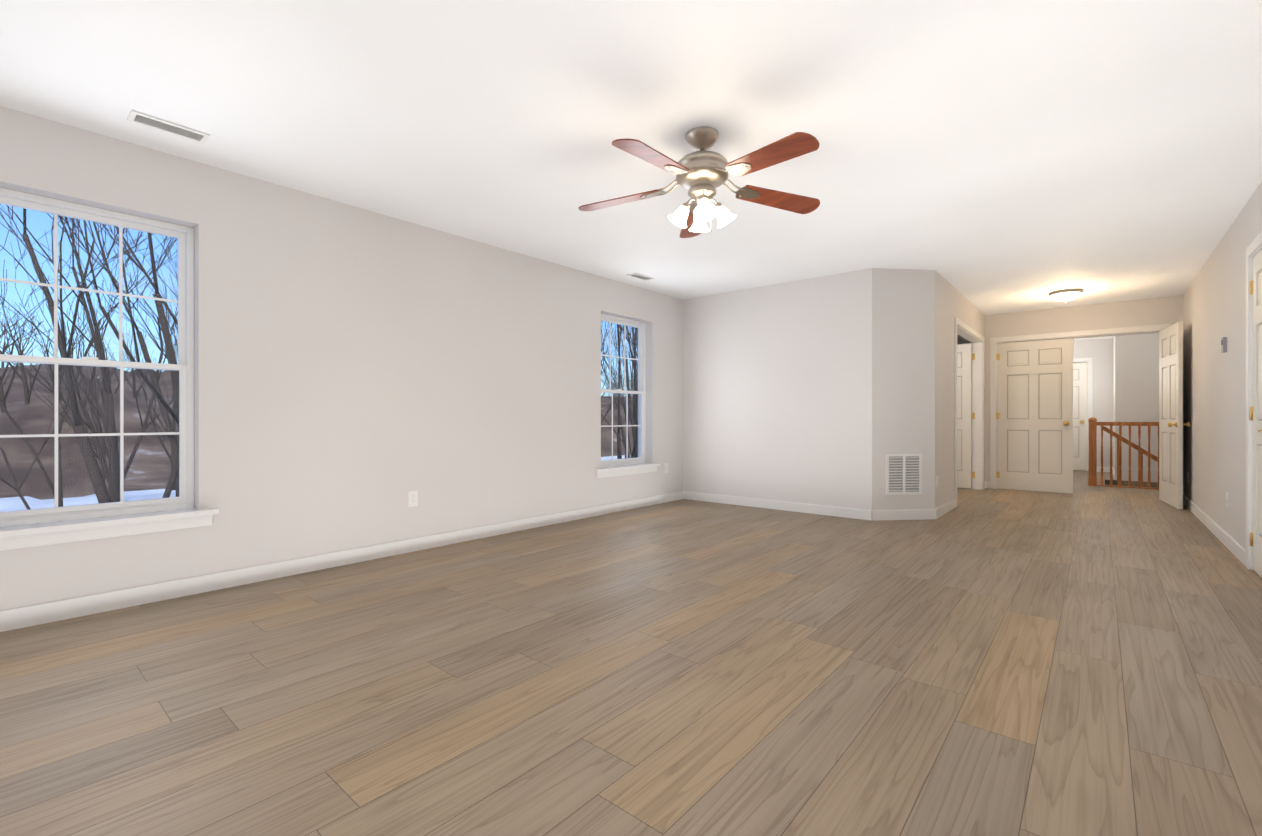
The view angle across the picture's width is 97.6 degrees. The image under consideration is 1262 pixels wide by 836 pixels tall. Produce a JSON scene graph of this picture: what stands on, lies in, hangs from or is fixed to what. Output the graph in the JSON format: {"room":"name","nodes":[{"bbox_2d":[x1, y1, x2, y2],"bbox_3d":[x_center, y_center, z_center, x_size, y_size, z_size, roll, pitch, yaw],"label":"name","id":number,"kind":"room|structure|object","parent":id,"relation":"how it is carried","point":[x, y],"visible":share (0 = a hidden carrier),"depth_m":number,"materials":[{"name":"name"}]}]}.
{"room":"empty bedroom","nodes":[
{"label":"empty bedroom","id":0,"kind":"room"},
{"bbox_2d":[0,106,682,610],"bbox_3d":[1.081,-0.230,7.463,0.220,2.440,14.700,0,0,40],"label":"wall","id":1,"kind":"structure","parent":0,"point":[358,374],"depth_m":3.74,"materials":[{"name":"paint"}]},
{"bbox_2d":[0,187,218,550],"bbox_3d":[-2.775,-0.242,2.841,0.223,1.713,1.030,0,0,40],"label":"window","id":2,"kind":"structure","parent":1,"relation":"in","point":[24,534],"depth_m":2.93,"materials":[{"name":"paint"}]},
{"bbox_2d":[408,490,417,506],"bbox_3d":[-1.618,0.600,4.102,0.008,0.116,0.072,0,0,40],"label":"electrical outlet","id":3,"kind":"object","parent":1,"relation":"attached to","point":[412,498],"visible":1,"depth_m":4.10,"materials":[{"name":"white plastic"}]},
{"bbox_2d":[595,314,659,478],"bbox_3d":[-0.079,-0.242,6.022,0.223,1.713,1.030,0,0,40],"label":"window","id":4,"kind":"structure","parent":1,"relation":"in","point":[622,467],"depth_m":6.17,"materials":[{"name":"paint"}]},
{"bbox_2d":[664,463,667,472],"bbox_3d":[0.418,0.590,6.505,0.008,0.116,0.072,0,0,40],"label":"electrical outlet","id":5,"kind":"object","parent":1,"relation":"attached to","point":[665,467],"visible":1,"depth_m":6.49,"materials":[{"name":"white plastic"}]},
{"bbox_2d":[0,470,1261,835],"bbox_3d":[3.927,1.115,5.052,7.680,0.250,14.700,0,0,40],"label":"floor","id":6,"kind":"structure","parent":0,"point":[1084,658],"depth_m":2.03,"materials":[{"name":"brown wood"}]},
{"bbox_2d":[1088,417,1158,489],"bbox_3d":[8.119,1.626,7.029,3.546,3.275,0.243,0,0,40],"label":"landing railing","id":7,"kind":"object","parent":6,"relation":"on","point":[1092,477],"visible":0.48,"depth_m":7.90,"materials":[{"name":"brown wood"}]},
{"bbox_2d":[0,0,1261,343],"bbox_3d":[4.011,-1.510,5.059,7.800,0.120,14.820,0,0,40],"label":"ceiling","id":8,"kind":"structure","parent":0,"point":[994,156],"depth_m":2.65,"materials":[{"name":"paint"}]},
{"bbox_2d":[127,110,209,143],"bbox_3d":[-2.297,-1.445,2.750,0.130,0.009,0.300,0,0,40],"label":"ceiling vent","id":9,"kind":"object","parent":8,"relation":"in","point":[153,122],"visible":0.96,"depth_m":2.74,"materials":[{"name":"grey metal"}]},
{"bbox_2d":[627,272,654,280],"bbox_3d":[0.102,-1.446,5.658,0.130,0.009,0.300,0,0,40],"label":"ceiling vent","id":10,"kind":"object","parent":8,"relation":"in","point":[640,276],"visible":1,"depth_m":5.65,"materials":[{"name":"grey metal"}]},
{"bbox_2d":[578,126,819,237],"bbox_3d":[0.342,-1.200,2.786,1.308,0.500,1.273,0,0,40],"label":"ceiling fan","id":11,"kind":"object","parent":8,"relation":"hanging from","point":[702,172],"visible":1,"depth_m":2.76,"materials":[{"name":"silver metal"}]},
{"bbox_2d":[1048,289,1083,302],"bbox_3d":[4.991,-1.386,6.339,0.320,0.128,0.320,0,0,40],"label":"light","id":12,"kind":"object","parent":8,"relation":"attached to","point":[1065,295],"visible":1,"depth_m":6.25,"materials":[{"name":"white glass"}]},
{"bbox_2d":[683,268,871,519],"bbox_3d":[1.525,-0.230,6.104,2.215,2.440,0.120,0,0,40],"label":"wall","id":13,"kind":"structure","parent":0,"point":[777,392],"depth_m":5.93,"materials":[{"name":"paint"}]},
{"bbox_2d":[872,268,934,509],"bbox_3d":[2.650,-0.230,5.419,0.651,2.440,0.087,0,0,-6],"label":"wall","id":14,"kind":"structure","parent":0,"point":[903,360],"depth_m":5.38,"materials":[{"name":"paint"}]},
{"bbox_2d":[0,466,1245,631],"bbox_3d":[2.861,0.943,5.798,4.650,0.095,14.140,0,0,40],"label":"baseboard","id":15,"kind":"structure","parent":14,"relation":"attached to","point":[27,616],"depth_m":3.88,"materials":[{"name":"paint"}]},
{"bbox_2d":[886,453,921,494],"bbox_3d":[2.656,0.545,5.370,0.370,0.400,0.013,0,0,-6],"label":"air vent","id":16,"kind":"object","parent":14,"relation":"in","point":[903,473],"visible":1,"depth_m":5.37,"materials":[{"name":"white metal"}]},
{"bbox_2d":[935,270,984,508],"bbox_3d":[3.980,-0.230,6.685,0.120,2.440,3.240,0,0,40],"label":"wall","id":17,"kind":"structure","parent":0,"point":[951,302],"depth_m":5.82,"materials":[{"name":"paint"}]},
{"bbox_2d":[957,343,971,488],"bbox_3d":[4.441,-0.028,8.027,0.923,2.020,0.179,0,0,40],"label":"door","id":18,"kind":"structure","parent":17,"relation":"in","point":[964,415],"depth_m":7.73,"materials":[{"name":"paint"}]},
{"bbox_2d":[985,295,1182,481],"bbox_3d":[5.837,-0.230,7.155,2.105,2.440,0.120,0,0,40],"label":"wall","id":19,"kind":"structure","parent":0,"point":[1150,311],"depth_m":7.15,"materials":[{"name":"paint"}]},
{"bbox_2d":[972,354,974,477],"bbox_3d":[5.568,-0.030,7.166,1.917,1.728,0.284,0,0,40],"label":"hinge leaves","id":20,"kind":"object","parent":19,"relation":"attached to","point":[973,415],"visible":0.56,"depth_m":7.67,"materials":[{"name":"gold metal"}]},
{"bbox_2d":[996,338,1072,493],"bbox_3d":[5.431,-0.028,7.450,0.834,2.020,0.177,0,0,40],"label":"hall door","id":21,"kind":"structure","parent":19,"relation":"in","point":[1034,415],"depth_m":7.42,"materials":[{"name":"paint"}]},
{"bbox_2d":[1073,338,1112,466],"bbox_3d":[8.228,-0.231,10.595,1.545,2.440,0.120,0,0,40],"label":"wall","id":22,"kind":"structure","parent":0,"point":[1100,351],"depth_m":10.16,"materials":[{"name":"paint"}]},
{"bbox_2d":[1073,362,1086,470],"bbox_3d":[8.217,-0.029,10.555,0.771,2.020,0.177,0,0,40],"label":"door","id":23,"kind":"structure","parent":22,"relation":"in","point":[1079,416],"depth_m":10.35,"materials":[{"name":"paint"}]},
{"bbox_2d":[955,231,1261,569],"bbox_3d":[5.656,-0.066,7.046,2.242,2.112,8.863,0,0,40],"label":"door frame","id":24,"kind":"structure","parent":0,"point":[976,338],"depth_m":7.32,"materials":[{"name":"paint"}]},
{"bbox_2d":[1113,333,1158,481],"bbox_3d":[9.043,-0.230,7.755,3.370,2.440,0.120,0,0,40],"label":"wall","id":25,"kind":"structure","parent":0,"point":[1135,378],"depth_m":8.64,"materials":[{"name":"paint"}]},
{"bbox_2d":[1183,181,1261,549],"bbox_3d":[3.333,-0.229,2.665,0.120,2.440,9.970,0,0,40],"label":"wall","id":26,"kind":"structure","parent":0,"point":[1214,397],"depth_m":4.56,"materials":[{"name":"paint"}]},
{"bbox_2d":[1159,321,1189,508],"bbox_3d":[6.167,-0.028,6.268,0.198,2.020,0.832,0,0,40],"label":"hall door","id":27,"kind":"structure","parent":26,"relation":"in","point":[1171,423],"depth_m":6.20,"materials":[{"name":"paint"}]},
{"bbox_2d":[1221,336,1227,353],"bbox_3d":[4.625,-0.570,4.303,0.026,0.130,0.090,0,0,40],"label":"thermostat","id":28,"kind":"object","parent":26,"relation":"attached to","point":[1224,344],"visible":1,"depth_m":4.28,"materials":[{"name":"white plastic"}]},
{"bbox_2d":[1226,491,1227,506],"bbox_3d":[4.613,0.630,4.274,0.008,0.116,0.072,0,0,40],"label":"electrical outlet","id":29,"kind":"object","parent":26,"relation":"attached to","point":[1226,499],"visible":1,"depth_m":4.26,"materials":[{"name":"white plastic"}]},
{"bbox_2d":[1250,249,1261,577],"bbox_3d":[3.842,-0.028,3.328,0.137,2.020,0.682,0,0,40],"label":"door","id":30,"kind":"structure","parent":26,"relation":"in","point":[1256,419],"depth_m":3.50,"materials":[{"name":"paint"}]},
{"label":"outside","id":31,"kind":"structure","parent":0,"visible":0},
{"bbox_2d":[0,455,630,526],"bbox_3d":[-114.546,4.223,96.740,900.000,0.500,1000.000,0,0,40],"label":"snow","id":32,"kind":"object","parent":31,"point":[10,505],"depth_m":27.00,"materials":[{"name":"white snow"}]},
{"bbox_2d":[0,204,637,523],"bbox_3d":[-158.062,-8.306,133.616,404.479,25.616,660.000,0,0,40],"label":"trees","id":33,"kind":"object","parent":32,"relation":"on","point":[94,402],"depth_m":17.68,"materials":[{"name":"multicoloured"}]}
]}

